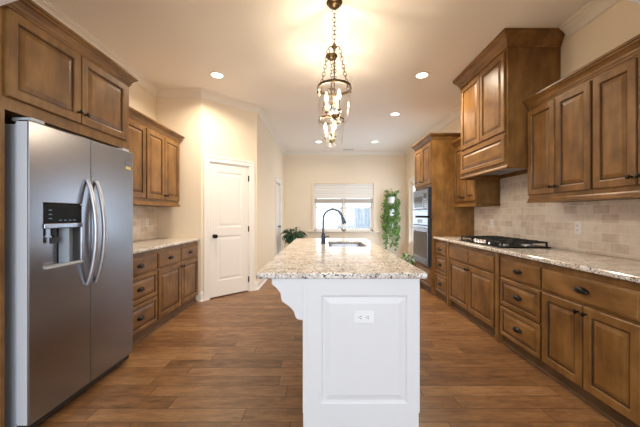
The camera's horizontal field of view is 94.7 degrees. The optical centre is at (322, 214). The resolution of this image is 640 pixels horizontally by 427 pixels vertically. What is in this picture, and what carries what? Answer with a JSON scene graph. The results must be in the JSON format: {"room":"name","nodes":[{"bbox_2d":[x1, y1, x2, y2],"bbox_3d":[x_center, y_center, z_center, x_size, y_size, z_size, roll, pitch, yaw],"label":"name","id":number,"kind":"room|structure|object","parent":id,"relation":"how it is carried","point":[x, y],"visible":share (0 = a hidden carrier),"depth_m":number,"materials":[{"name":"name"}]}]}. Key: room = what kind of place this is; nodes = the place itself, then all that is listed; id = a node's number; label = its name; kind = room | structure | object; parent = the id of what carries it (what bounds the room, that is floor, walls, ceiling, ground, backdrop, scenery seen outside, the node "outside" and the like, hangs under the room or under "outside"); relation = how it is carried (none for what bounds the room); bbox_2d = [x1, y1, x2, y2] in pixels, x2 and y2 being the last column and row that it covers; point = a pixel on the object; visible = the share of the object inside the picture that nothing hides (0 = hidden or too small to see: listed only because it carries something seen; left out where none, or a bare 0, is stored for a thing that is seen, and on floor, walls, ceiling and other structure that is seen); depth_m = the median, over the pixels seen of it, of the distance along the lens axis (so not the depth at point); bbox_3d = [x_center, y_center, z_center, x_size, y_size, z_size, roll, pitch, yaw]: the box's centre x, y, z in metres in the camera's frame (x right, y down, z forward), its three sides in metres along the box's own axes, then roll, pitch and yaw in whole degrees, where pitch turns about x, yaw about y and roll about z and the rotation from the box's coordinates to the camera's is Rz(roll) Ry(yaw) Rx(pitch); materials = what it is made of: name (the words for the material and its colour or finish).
{"room":"kitchen","nodes":[
{"label":"kitchen","id":0,"kind":"room"},
{"bbox_2d":[129,82,156,240],"bbox_3d":[-2.480,-0.275,2.965,0.140,3.050,2.850,0,0,0],"label":"wall","id":1,"kind":"structure","parent":0,"point":[140,99],"depth_m":3.94,"materials":[{"name":"beige paint"}]},
{"bbox_2d":[129,106,149,204],"bbox_3d":[-2.197,-0.617,2.995,0.410,1.004,0.806,0,0,0],"label":"upper cabinet","id":2,"kind":"object","parent":1,"relation":"attached to","point":[137,120],"visible":0.14,"depth_m":3.25,"materials":[{"name":"brown wood"}]},
{"bbox_2d":[133,206,156,240],"bbox_3d":[-2.404,0.109,3.427,0.011,0.450,1.670,0,0,0],"label":"tile backsplash","id":3,"kind":"structure","parent":1,"relation":"attached to","point":[140,213],"depth_m":3.96,"materials":[{"name":"tile"}]},
{"bbox_2d":[145,219,148,226],"bbox_3d":[-2.393,0.110,4.020,0.010,0.118,0.074,0,0,0],"label":"wall outlet","id":4,"kind":"object","parent":3,"relation":"attached to","point":[146,220],"visible":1,"depth_m":4.00,"materials":[{"name":"white plastic"}]},
{"bbox_2d":[133,118,184,206],"bbox_3d":[-2.197,-0.617,3.825,0.410,1.004,0.850,0,0,0],"label":"upper cabinet","id":5,"kind":"object","parent":1,"relation":"attached to","point":[162,143],"visible":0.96,"depth_m":3.73,"materials":[{"name":"brown wood"}]},
{"bbox_2d":[157,98,200,300],"bbox_3d":[-2.087,-0.275,4.330,0.645,3.050,0.120,0,0,0],"label":"wall","id":6,"kind":"structure","parent":0,"point":[182,116],"depth_m":4.27,"materials":[{"name":"beige paint"}]},
{"bbox_2d":[201,98,256,290],"bbox_3d":[-1.474,-0.275,4.639,0.933,3.050,0.110,0,0,-45],"label":"wall","id":7,"kind":"structure","parent":0,"point":[227,131],"depth_m":4.56,"materials":[{"name":"beige paint"}]},
{"bbox_2d":[199,291,203,301],"bbox_3d":[-1.759,1.180,4.263,0.062,0.140,0.041,0,0,-45],"label":"baseboard","id":8,"kind":"structure","parent":7,"relation":"attached to","point":[201,292],"depth_m":4.26,"materials":[{"name":"white paint"}]},
{"bbox_2d":[203,155,254,300],"bbox_3d":[-1.458,0.189,4.606,0.841,2.123,0.178,0,0,-45],"label":"door","id":9,"kind":"structure","parent":7,"relation":"in","point":[228,183],"depth_m":4.56,"materials":[{"name":"white paint"}]},
{"bbox_2d":[257,114,283,280],"bbox_3d":[-1.165,-0.275,6.645,0.120,3.050,3.430,0,0,0],"label":"wall","id":10,"kind":"structure","parent":0,"point":[270,159],"depth_m":5.77,"materials":[{"name":"beige paint"}]},
{"bbox_2d":[255,279,266,289],"bbox_3d":[-1.109,1.180,5.851,0.068,0.140,1.959,0,0,0],"label":"baseboard","id":11,"kind":"structure","parent":10,"relation":"attached to","point":[260,282],"depth_m":5.06,"materials":[{"name":"white paint"}]},
{"bbox_2d":[275,177,281,255],"bbox_3d":[-1.153,0.186,7.290,0.143,2.128,0.916,0,0,0],"label":"door","id":12,"kind":"structure","parent":10,"relation":"in","point":[278,183],"depth_m":7.62,"materials":[{"name":"white paint"}]},
{"bbox_2d":[47,0,591,150],"bbox_3d":[0.000,-1.860,1.925,7.500,0.120,14.150,0,0,0],"label":"ceiling","id":13,"kind":"structure","parent":0,"point":[270,54],"depth_m":3.19,"materials":[{"name":"white paint"}]},
{"bbox_2d":[209,71,224,78],"bbox_3d":[-1.365,-1.796,3.800,0.192,0.007,0.192,0,0,0],"label":"recessed light","id":14,"kind":"object","parent":13,"relation":"in","point":[217,75],"visible":1,"depth_m":3.80,"materials":[{"name":"white paint"}]},
{"bbox_2d":[318,53,344,148],"bbox_3d":[0.096,-1.265,3.332,0.312,1.070,0.329,0,0,0],"label":"lantern pendant","id":15,"kind":"object","parent":13,"relation":"hanging from","point":[330,55],"visible":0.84,"depth_m":3.33,"materials":[{"name":"gold metal"}]},
{"bbox_2d":[324,93,335,143],"bbox_3d":[0.081,-1.105,3.342,0.141,0.599,0.154,0,0,0],"label":"candle","id":16,"kind":"object","parent":15,"relation":"on","point":[333,134],"depth_m":3.33,"materials":[{"name":"white wax"}]},
{"bbox_2d":[317,0,351,126],"bbox_3d":[0.096,-1.265,2.491,0.312,1.070,0.329,0,0,0],"label":"lantern pendant","id":17,"kind":"object","parent":13,"relation":"hanging from","point":[332,4],"visible":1,"depth_m":2.49,"materials":[{"name":"gold metal"}]},
{"bbox_2d":[324,51,340,119],"bbox_3d":[0.081,-1.105,2.502,0.141,0.599,0.154,0,0,0],"label":"candle","id":18,"kind":"object","parent":17,"relation":"on","point":[335,107],"depth_m":2.49,"materials":[{"name":"white wax"}]},
{"bbox_2d":[389,112,400,115],"bbox_3d":[1.286,-1.796,5.270,0.192,0.007,0.192,0,0,0],"label":"recessed light","id":19,"kind":"object","parent":13,"relation":"in","point":[393,113],"visible":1,"depth_m":5.28,"materials":[{"name":"white paint"}]},
{"bbox_2d":[414,71,429,78],"bbox_3d":[1.275,-1.796,3.800,0.192,0.007,0.192,0,0,0],"label":"recessed light","id":20,"kind":"object","parent":13,"relation":"in","point":[424,74],"visible":1,"depth_m":3.80,"materials":[{"name":"white paint"}]},
{"bbox_2d":[0,0,639,5],"bbox_3d":[0.000,-0.275,1.470,7.200,3.050,0.140,0,0,0],"label":"wall","id":21,"kind":"structure","parent":0,"point":[2,2],"depth_m":1.53,"materials":[{"name":"white paint"}]},
{"bbox_2d":[35,279,618,426],"bbox_3d":[0.000,1.300,1.925,7.500,0.100,14.150,0,0,0],"label":"floor","id":22,"kind":"structure","parent":0,"point":[236,359],"depth_m":2.24,"materials":[{"name":"brown wood"}]},
{"bbox_2d":[5,117,132,426],"bbox_3d":[-1.946,0.350,2.079,0.801,1.800,0.900,0,0,0],"label":"refrigerator","id":23,"kind":"object","parent":22,"relation":"on","point":[69,197],"visible":1,"depth_m":1.84,"materials":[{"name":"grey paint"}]},
{"bbox_2d":[0,0,138,426],"bbox_3d":[-2.026,0.019,2.097,0.759,2.462,1.084,0,0,0],"label":"tall cabinet","id":24,"kind":"object","parent":22,"relation":"on","point":[50,74],"visible":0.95,"depth_m":1.82,"materials":[{"name":"brown wood"}]},
{"bbox_2d":[133,250,156,344],"bbox_3d":[-2.082,0.813,2.897,0.646,0.874,0.615,0,0,0],"label":"base cabinet","id":25,"kind":"object","parent":22,"relation":"on","point":[144,263],"visible":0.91,"depth_m":2.97,"materials":[{"name":"brown wood"}]},
{"bbox_2d":[154,241,197,329],"bbox_3d":[-2.081,0.813,3.732,0.648,0.874,1.050,0,0,0],"label":"base cabinet","id":26,"kind":"object","parent":22,"relation":"on","point":[177,265],"visible":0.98,"depth_m":3.60,"materials":[{"name":"brown wood"}]},
{"bbox_2d":[133,238,199,253],"bbox_3d":[-2.086,0.352,3.427,0.621,0.035,1.670,0,0,0],"label":"countertop","id":27,"kind":"structure","parent":26,"relation":"on","point":[140,246],"depth_m":3.55,"materials":[{"name":"stone"}]},
{"bbox_2d":[281,227,306,243],"bbox_3d":[-0.742,0.783,7.447,0.724,0.936,0.716,0,0,32],"label":"potted plant","id":28,"kind":"object","parent":22,"relation":"on","point":[290,237],"visible":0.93,"depth_m":7.31,"materials":[{"name":"green plant"}]},
{"bbox_2d":[272,279,419,426],"bbox_3d":[0.157,0.811,2.942,0.914,0.878,2.456,0,0,0],"label":"kitchen island","id":29,"kind":"object","parent":22,"relation":"on","point":[355,374],"visible":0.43,"depth_m":1.72,"materials":[{"name":"white paint"}]},
{"bbox_2d":[256,238,426,278],"bbox_3d":[0.108,0.352,2.957,0.992,0.035,2.526,0,0,0],"label":"island countertop","id":30,"kind":"structure","parent":29,"relation":"on","point":[303,258],"depth_m":1.99,"materials":[{"name":"stone"}]},
{"bbox_2d":[321,208,345,243],"bbox_3d":[0.122,0.130,3.417,0.299,0.409,0.085,0,0,0],"label":"faucet","id":31,"kind":"object","parent":30,"relation":"on","point":[323,237],"visible":1,"depth_m":3.42,"materials":[{"name":"silver metal"}]},
{"bbox_2d":[329,244,363,246],"bbox_3d":[0.270,0.474,3.430,0.450,0.207,0.700,0,0,0],"label":"sink","id":32,"kind":"object","parent":30,"relation":"in","point":[330,245],"visible":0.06,"depth_m":3.76,"materials":[{"name":"grey metal"}]},
{"bbox_2d":[354,311,373,322],"bbox_3d":[0.238,0.595,1.715,0.118,0.074,0.010,0,0,0],"label":"wall outlet","id":33,"kind":"object","parent":29,"relation":"attached to","point":[359,316],"visible":1,"depth_m":1.71,"materials":[{"name":"white plastic"}]},
{"bbox_2d":[400,253,414,265],"bbox_3d":[1.836,1.024,6.311,0.649,0.452,0.539,0,0,28],"label":"potted plant","id":34,"kind":"object","parent":22,"relation":"on","point":[411,261],"visible":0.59,"depth_m":6.26,"materials":[{"name":"green plant"}]},
{"bbox_2d":[435,239,446,302],"bbox_3d":[2.007,0.813,4.327,0.646,0.874,0.455,0,0,0],"label":"base cabinet","id":35,"kind":"object","parent":22,"relation":"on","point":[440,246],"visible":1,"depth_m":4.29,"materials":[{"name":"brown wood"}]},
{"bbox_2d":[411,133,473,295],"bbox_3d":[1.988,-0.001,4.982,0.715,2.502,0.955,0,0,0],"label":"tall cabinet","id":36,"kind":"object","parent":22,"relation":"on","point":[434,153],"visible":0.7,"depth_m":4.57,"materials":[{"name":"brown wood"}]},
{"bbox_2d":[411,217,430,266],"bbox_3d":[1.915,0.430,4.982,0.670,0.775,0.767,0,0,0],"label":"wall oven","id":37,"kind":"object","parent":36,"relation":"in","point":[421,227],"visible":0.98,"depth_m":4.85,"materials":[{"name":"silver metal"}]},
{"bbox_2d":[412,188,430,215],"bbox_3d":[1.865,-0.200,4.982,0.550,0.436,0.767,0,0,0],"label":"microwave","id":38,"kind":"object","parent":36,"relation":"in","point":[421,198],"visible":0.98,"depth_m":4.84,"materials":[{"name":"silver metal"}]},
{"bbox_2d":[447,242,503,342],"bbox_3d":[2.006,0.813,3.493,0.648,0.874,1.215,0,0,0],"label":"base cabinet","id":39,"kind":"object","parent":22,"relation":"on","point":[473,274],"visible":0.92,"depth_m":3.32,"materials":[{"name":"brown wood"}]},
{"bbox_2d":[500,253,545,372],"bbox_3d":[2.007,0.813,2.605,0.646,0.874,0.550,0,0,0],"label":"base cabinet","id":40,"kind":"object","parent":22,"relation":"on","point":[521,290],"visible":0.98,"depth_m":2.55,"materials":[{"name":"brown wood"}]},
{"bbox_2d":[542,263,639,426],"bbox_3d":[2.006,0.813,1.952,0.648,0.874,0.755,0,0,0],"label":"base cabinet","id":41,"kind":"object","parent":22,"relation":"on","point":[591,321],"visible":0.98,"depth_m":1.87,"materials":[{"name":"brown wood"}]},
{"bbox_2d":[433,237,639,282],"bbox_3d":[2.018,0.352,3.060,0.636,0.035,3.000,0,0,0],"label":"countertop","id":42,"kind":"structure","parent":41,"relation":"on","point":[626,269],"depth_m":2.21,"materials":[{"name":"stone"}]},
{"bbox_2d":[459,235,550,247],"bbox_3d":[2.027,0.301,3.402,0.505,0.066,0.915,0,0,0],"label":"gas cooktop","id":43,"kind":"object","parent":42,"relation":"in","point":[494,241],"visible":1,"depth_m":3.10,"materials":[{"name":"black metal"}]},
{"bbox_2d":[284,155,405,253],"bbox_3d":[0.632,-0.275,8.430,3.715,3.050,0.140,0,0,0],"label":"wall","id":44,"kind":"structure","parent":0,"point":[388,172],"depth_m":8.36,"materials":[{"name":"beige paint"}]},
{"bbox_2d":[308,182,379,234],"bbox_3d":[0.588,-0.180,8.383,2.005,1.520,0.195,0,0,0],"label":"window","id":45,"kind":"structure","parent":44,"relation":"in","point":[343,230],"depth_m":8.34,"materials":[{"name":"white paint"}]},
{"bbox_2d":[314,184,342,202],"bbox_3d":[0.167,-0.601,8.366,0.820,0.541,0.040,0,0,0],"label":"window shade","id":46,"kind":"object","parent":45,"relation":"attached to","point":[324,193],"visible":1,"depth_m":8.37,"materials":[{"name":"white fabric"}]},
{"bbox_2d":[344,184,372,202],"bbox_3d":[1.008,-0.601,8.366,0.820,0.541,0.040,0,0,0],"label":"window shade","id":47,"kind":"object","parent":45,"relation":"attached to","point":[353,193],"visible":1,"depth_m":8.37,"materials":[{"name":"white fabric"}]},
{"bbox_2d":[380,202,400,234],"bbox_3d":[1.889,0.097,8.210,0.577,0.974,0.306,0,0,0],"label":"wall planter","id":48,"kind":"object","parent":44,"relation":"attached to","point":[394,208],"visible":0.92,"depth_m":8.17,"materials":[{"name":"white ceramic"}]},
{"bbox_2d":[381,190,400,225],"bbox_3d":[1.885,-0.204,8.197,0.577,1.036,0.343,0,0,0],"label":"wall planter","id":49,"kind":"object","parent":44,"relation":"attached to","point":[390,198],"visible":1,"depth_m":8.17,"materials":[{"name":"white ceramic"}]},
{"bbox_2d":[382,216,400,250],"bbox_3d":[1.901,0.543,8.210,0.540,1.106,0.299,0,0,0],"label":"wall planter","id":50,"kind":"object","parent":44,"relation":"attached to","point":[393,224],"visible":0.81,"depth_m":8.19,"materials":[{"name":"white ceramic"}]},
{"bbox_2d":[406,0,639,259],"bbox_3d":[2.420,-0.275,4.950,0.140,3.050,6.820,0,0,0],"label":"wall","id":51,"kind":"structure","parent":0,"point":[620,23],"depth_m":2.58,"materials":[{"name":"beige paint"}]},
{"bbox_2d":[32,0,460,154],"bbox_3d":[-0.030,-1.748,4.950,4.760,0.105,6.820,0,0,0],"label":"trim","id":52,"kind":"structure","parent":51,"relation":"attached to","point":[145,83],"depth_m":4.27,"materials":[{"name":"beige paint"}]},
{"bbox_2d":[408,176,414,258],"bbox_3d":[2.384,0.136,7.050,0.113,2.228,2.036,0,0,0],"label":"door","id":53,"kind":"structure","parent":51,"relation":"in","point":[412,178],"depth_m":7.98,"materials":[{"name":"white paint"}]},
{"bbox_2d":[451,137,499,206],"bbox_3d":[2.161,-0.617,4.202,0.370,1.004,0.701,0,0,0],"label":"upper cabinet","id":54,"kind":"object","parent":51,"relation":"attached to","point":[467,193],"visible":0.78,"depth_m":4.03,"materials":[{"name":"brown wood"}]},
{"bbox_2d":[453,28,564,179],"bbox_3d":[2.046,-1.128,3.405,0.598,1.336,1.137,0,0,0],"label":"range hood","id":55,"kind":"object","parent":51,"relation":"attached to","point":[519,63],"visible":0.94,"depth_m":2.96,"materials":[{"name":"brown wood"}]},
{"bbox_2d":[474,175,639,259],"bbox_3d":[2.344,-0.062,3.060,0.011,0.792,3.000,0,0,0],"label":"tile backsplash","id":56,"kind":"structure","parent":51,"relation":"attached to","point":[610,228],"depth_m":2.86,"materials":[{"name":"tile"}]},
{"bbox_2d":[490,219,493,227],"bbox_3d":[2.333,0.120,4.080,0.010,0.118,0.074,0,0,0],"label":"wall outlet","id":57,"kind":"object","parent":56,"relation":"attached to","point":[491,220],"visible":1,"depth_m":4.07,"materials":[{"name":"white plastic"}]},
{"bbox_2d":[575,221,581,234],"bbox_3d":[2.333,0.120,2.700,0.010,0.118,0.074,0,0,0],"label":"wall outlet","id":58,"kind":"object","parent":56,"relation":"attached to","point":[578,225],"visible":1,"depth_m":2.69,"materials":[{"name":"white plastic"}]},
{"bbox_2d":[523,65,623,202],"bbox_3d":[2.151,-0.617,2.547,0.385,1.004,0.695,0,0,0],"label":"upper cabinet","id":59,"kind":"object","parent":51,"relation":"attached to","point":[560,115],"visible":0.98,"depth_m":2.46,"materials":[{"name":"brown wood"}]},
{"bbox_2d":[558,0,619,37],"bbox_3d":[2.304,-1.748,2.185,0.092,0.105,1.290,0,0,0],"label":"trim","id":60,"kind":"structure","parent":51,"relation":"attached to","point":[593,9],"depth_m":2.59,"materials":[{"name":"beige paint"}]},
{"bbox_2d":[586,34,639,198],"bbox_3d":[2.151,-0.617,1.880,0.385,1.004,0.636,0,0,0],"label":"upper cabinet","id":61,"kind":"object","parent":51,"relation":"attached to","point":[616,73],"visible":1,"depth_m":2.01,"materials":[{"name":"brown wood"}]},
{"label":"outside","id":62,"kind":"structure","parent":0,"visible":0},
{"bbox_3d":[0.000,1.550,12.000,28.000,0.100,36.000,0,0,0],"label":"ground","id":63,"kind":"structure","parent":62,"visible":0},
{"bbox_2d":[337,208,369,227],"bbox_3d":[3.812,0.597,12.675,6.384,1.806,0.150,0,0,0],"label":"fence","id":64,"kind":"object","parent":63,"relation":"on","point":[355,217],"visible":0.02,"depth_m":12.60,"materials":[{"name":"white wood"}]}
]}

